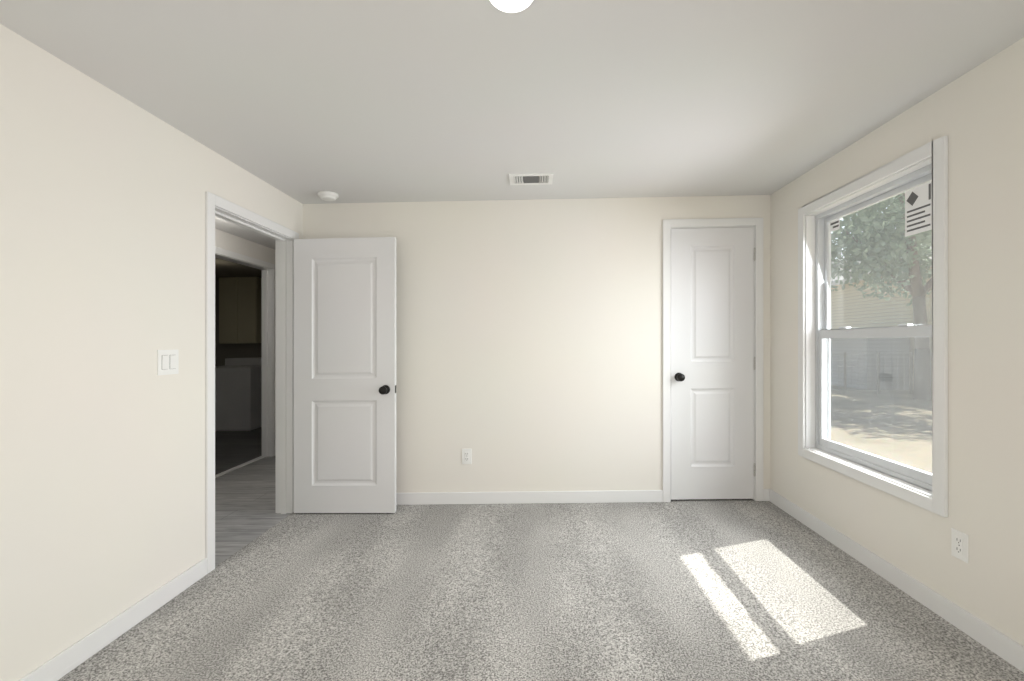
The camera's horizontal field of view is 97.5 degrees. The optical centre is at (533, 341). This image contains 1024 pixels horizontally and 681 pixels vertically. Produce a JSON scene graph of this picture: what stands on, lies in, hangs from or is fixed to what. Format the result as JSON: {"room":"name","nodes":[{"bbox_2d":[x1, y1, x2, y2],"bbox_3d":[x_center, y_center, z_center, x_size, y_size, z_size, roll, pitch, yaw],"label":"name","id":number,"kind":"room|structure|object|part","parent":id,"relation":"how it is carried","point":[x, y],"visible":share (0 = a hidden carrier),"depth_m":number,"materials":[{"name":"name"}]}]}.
{"room":"empty bedroom","nodes":[
{"label":"empty bedroom","id":0,"kind":"room"},
{"bbox_2d":[0,24,302,680],"bbox_3d":[-1.811,0.097,2.643,0.115,2.285,7.115,0,0,0],"label":"wall","id":1,"kind":"structure","parent":0,"point":[103,189],"depth_m":1.79,"materials":[{"name":"paint"}]},
{"bbox_2d":[18,558,206,680],"bbox_3d":[-1.745,1.194,0.809,0.016,0.090,3.165,0,0,0],"label":"baseboard","id":2,"kind":"structure","parent":1,"relation":"attached to","point":[57,667],"depth_m":1.86,"materials":[{"name":"paint"}]},
{"bbox_2d":[157,349,178,374],"bbox_3d":[-1.748,0.096,2.148,0.010,0.119,0.120,0,0,0],"label":"light switch","id":3,"kind":"object","parent":1,"relation":"attached to","point":[167,362],"visible":1,"depth_m":2.14,"materials":[{"name":"white plastic"}]},
{"bbox_2d":[205,191,298,573],"bbox_3d":[-1.811,0.220,2.857,0.143,2.051,0.931,0,0,0],"label":"door frame","id":4,"kind":"structure","parent":1,"relation":"attached to","point":[212,200],"depth_m":3.25,"materials":[{"name":"paint"}]},
{"bbox_2d":[294,237,395,512],"bbox_3d":[-1.363,0.238,3.231,0.742,1.980,0.171,0,0,1],"label":"entry door","id":5,"kind":"structure","parent":1,"relation":"in","point":[344,375],"depth_m":3.22,"materials":[{"name":"paint"}]},
{"bbox_3d":[-1.043,0.340,3.223,0.100,0.066,0.171,0,0,1],"label":"knob","id":6,"kind":"part","parent":5,"relation":"part of","materials":[{"name":"black metal"}]},
{"bbox_2d":[215,280,261,365],"bbox_3d":[-3.961,0.124,7.108,2.175,2.296,0.115,0,0,0],"label":"wall","id":7,"kind":"structure","parent":0,"point":[237,350],"depth_m":7.04,"materials":[{"name":"paint"}]},
{"bbox_2d":[219,277,261,343],"bbox_3d":[-4.434,-0.478,6.878,0.560,1.002,0.345,0,0,0],"label":"wall cabinet","id":8,"kind":"object","parent":7,"relation":"attached to","point":[240,309],"visible":0.96,"depth_m":6.71,"materials":[{"name":"beige paint"}]},
{"bbox_2d":[215,229,274,263],"bbox_3d":[-2.931,0.113,2.643,0.115,2.275,7.115,0,0,0],"label":"wall","id":9,"kind":"structure","parent":0,"point":[231,242],"depth_m":4.44,"materials":[{"name":"paint"}]},
{"bbox_2d":[215,247,274,477],"bbox_3d":[-2.924,0.199,4.450,0.129,2.116,1.070,0,0,0],"label":"door frame","id":10,"kind":"structure","parent":9,"relation":"attached to","point":[267,348],"depth_m":4.92,"materials":[{"name":"paint"}]},
{"bbox_2d":[215,427,290,566],"bbox_3d":[-3.404,1.307,3.067,3.300,0.126,7.965,0,0,0],"label":"floor","id":11,"kind":"structure","parent":0,"point":[245,514],"depth_m":3.71,"materials":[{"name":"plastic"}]},
{"bbox_2d":[215,358,261,430],"bbox_3d":[-4.374,0.756,6.701,0.700,1.036,0.662,0,0,0],"label":"washer","id":12,"kind":"object","parent":11,"relation":"on","point":[238,394],"visible":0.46,"depth_m":6.37,"materials":[{"name":"white metal"}]},
{"bbox_2d":[0,0,1023,279],"bbox_3d":[-1.631,-1.104,3.125,7.075,0.268,8.080,0,0,0],"label":"ceiling","id":13,"kind":"structure","parent":0,"point":[392,100],"depth_m":1.86,"materials":[{"name":"paint"}]},
{"bbox_2d":[318,191,338,200],"bbox_3d":[-1.464,-1.033,3.190,0.136,0.039,0.136,0,0,0],"label":"smoke detector","id":14,"kind":"object","parent":13,"relation":"attached to","point":[328,196],"visible":0.98,"depth_m":3.15,"materials":[{"name":"white plastic"}]},
{"bbox_2d":[490,0,532,12],"bbox_3d":[-0.069,-1.048,1.348,0.176,0.066,0.176,0,0,0],"label":"ceiling light","id":15,"kind":"object","parent":13,"relation":"attached to","point":[511,6],"visible":1,"depth_m":1.36,"materials":[{"name":"white glass"}]},
{"bbox_2d":[509,173,552,184],"bbox_3d":[-0.019,-1.074,2.965,0.285,0.017,0.185,0,0,0],"label":"ceiling vent","id":16,"kind":"object","parent":13,"relation":"in","point":[513,177],"depth_m":2.95,"materials":[{"name":"white plastic"}]},
{"bbox_2d":[523,176,538,182],"bbox_3d":[-0.019,-1.074,2.965,0.100,0.011,0.105,0,0,0],"label":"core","id":17,"kind":"object","parent":16,"relation":"attached to","point":[531,179],"visible":0.86,"depth_m":2.95,"materials":[{"name":"grey metal"}]},
{"bbox_2d":[303,195,769,492],"bbox_3d":[0.076,0.060,3.458,3.660,2.355,0.115,0,0,0],"label":"wall","id":18,"kind":"structure","parent":0,"point":[529,345],"depth_m":3.40,"materials":[{"name":"paint"}]},
{"bbox_2d":[462,449,471,463],"bbox_3d":[-0.509,0.866,3.396,0.072,0.117,0.008,0,0,0],"label":"electrical outlet","id":19,"kind":"object","parent":18,"relation":"attached to","point":[466,456],"visible":1,"depth_m":3.40,"materials":[{"name":"white plastic"}]},
{"bbox_2d":[396,490,662,504],"bbox_3d":[-0.390,1.179,3.385,2.727,0.118,0.036,0,0,0],"label":"baseboard","id":20,"kind":"structure","parent":18,"relation":"attached to","point":[611,496],"depth_m":3.39,"materials":[{"name":"paint"}]},
{"bbox_2d":[663,218,762,501],"bbox_3d":[1.353,0.135,3.424,0.759,2.150,0.182,0,0,0],"label":"closet door","id":21,"kind":"structure","parent":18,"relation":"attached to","point":[754,322],"depth_m":3.40,"materials":[{"name":"paint"}]},
{"bbox_3d":[1.084,0.265,3.418,0.092,0.066,0.171,0,0,0],"label":"knob","id":22,"kind":"part","parent":21,"relation":"part of","materials":[{"name":"black metal"}]},
{"bbox_3d":[1.357,0.162,3.418,0.638,2.065,0.171,0,0,0],"label":"closet door","id":23,"kind":"part","parent":21,"relation":"part of","materials":[{"name":"white wood"}]},
{"bbox_2d":[58,501,1023,680],"bbox_3d":[0.019,1.269,1.300,3.545,0.136,4.200,0,0,0],"label":"floor","id":24,"kind":"structure","parent":0,"point":[711,591],"depth_m":2.06,"materials":[{"name":"grey carpet"}]},
{"bbox_2d":[671,499,753,501],"bbox_3d":[1.219,1.258,3.833,1.145,0.112,0.865,0,0,0],"label":"floor","id":25,"kind":"structure","parent":0,"point":[681,500],"depth_m":3.42,"materials":[{"name":"carpet"}]},
{"bbox_2d":[770,37,1023,645],"bbox_3d":[1.849,0.042,1.242,0.115,2.319,4.315,0,0,0],"label":"wall","id":26,"kind":"structure","parent":0,"point":[975,115],"depth_m":1.86,"materials":[{"name":"paint"}]},
{"bbox_2d":[798,136,947,516],"bbox_3d":[1.862,-0.068,2.478,0.178,1.657,1.077,0,0,0],"label":"window","id":27,"kind":"structure","parent":26,"relation":"in","point":[810,316],"depth_m":2.44,"materials":[{"name":"paint"}]},
{"bbox_3d":[1.869,0.289,2.478,0.032,0.760,0.899,0,0,0],"label":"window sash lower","id":28,"kind":"part","parent":27,"relation":"part of","materials":[{"name":"clear glass"}]},
{"bbox_3d":[1.907,-0.420,2.478,0.026,0.775,0.899,0,0,0],"label":"window sash upper","id":29,"kind":"part","parent":27,"relation":"part of","materials":[{"name":"clear glass"}]},
{"bbox_2d":[830,181,931,236],"bbox_3d":[1.904,-0.655,2.515,0.001,0.233,0.746,0,0,0],"label":"window sticker","id":30,"kind":"object","parent":27,"relation":"attached to","point":[921,192],"visible":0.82,"depth_m":2.22,"materials":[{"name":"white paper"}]},
{"bbox_2d":[830,337,931,470],"bbox_3d":[1.924,0.306,2.478,0.001,0.697,0.875,0,0,0],"label":"screen","id":31,"kind":"object","parent":27,"relation":"attached to","point":[883,397],"depth_m":2.46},
{"bbox_2d":[763,489,1023,672],"bbox_3d":[1.774,1.157,1.300,0.035,0.091,4.206,0,0,0],"label":"baseboard","id":32,"kind":"structure","parent":26,"relation":"attached to","point":[977,629],"depth_m":2.09,"materials":[{"name":"paint"}]},
{"bbox_2d":[951,528,968,562],"bbox_3d":[1.787,0.854,1.885,0.008,0.117,0.072,0,0,0],"label":"electrical outlet","id":33,"kind":"object","parent":26,"relation":"attached to","point":[959,545],"visible":1,"depth_m":1.88,"materials":[{"name":"white plastic"}]},
{"label":"outside","id":34,"kind":"structure","parent":0,"visible":0},
{"bbox_2d":[831,385,931,472],"bbox_3d":[14.746,1.536,14.200,57.000,0.701,70.000,0,0,0],"label":"ground","id":35,"kind":"structure","parent":34,"point":[901,435],"depth_m":8.25,"materials":[{"name":"beige soil"}]},
{"bbox_2d":[831,337,908,389],"bbox_3d":[10.896,0.515,14.900,1.540,1.928,2.440,0,0,0],"label":"shed","id":36,"kind":"object","parent":35,"relation":"on","point":[859,376],"depth_m":13.80,"materials":[{"name":"wood"}]},
{"bbox_2d":[831,352,930,393],"bbox_3d":[8.729,0.888,12.900,11.035,1.307,0.070,0,0,0],"label":"fence","id":37,"kind":"object","parent":35,"relation":"on","point":[878,376],"depth_m":12.89,"materials":[{"name":"beige wood"}]},
{"bbox_2d":[831,246,931,390],"bbox_3d":[14.936,-1.298,14.700,7.420,5.529,15.600,0,0,0],"label":"house","id":38,"kind":"structure","parent":35,"relation":"on","point":[850,309],"depth_m":15.53,"materials":[{"name":"grey"}]},
{"bbox_2d":[831,192,931,399],"bbox_3d":[9.737,-2.679,11.920,7.589,8.339,8.817,0,0,0],"label":"tree","id":39,"kind":"object","parent":35,"relation":"on","point":[890,266],"depth_m":11.41,"materials":[{"name":"green plant"}]}
]}

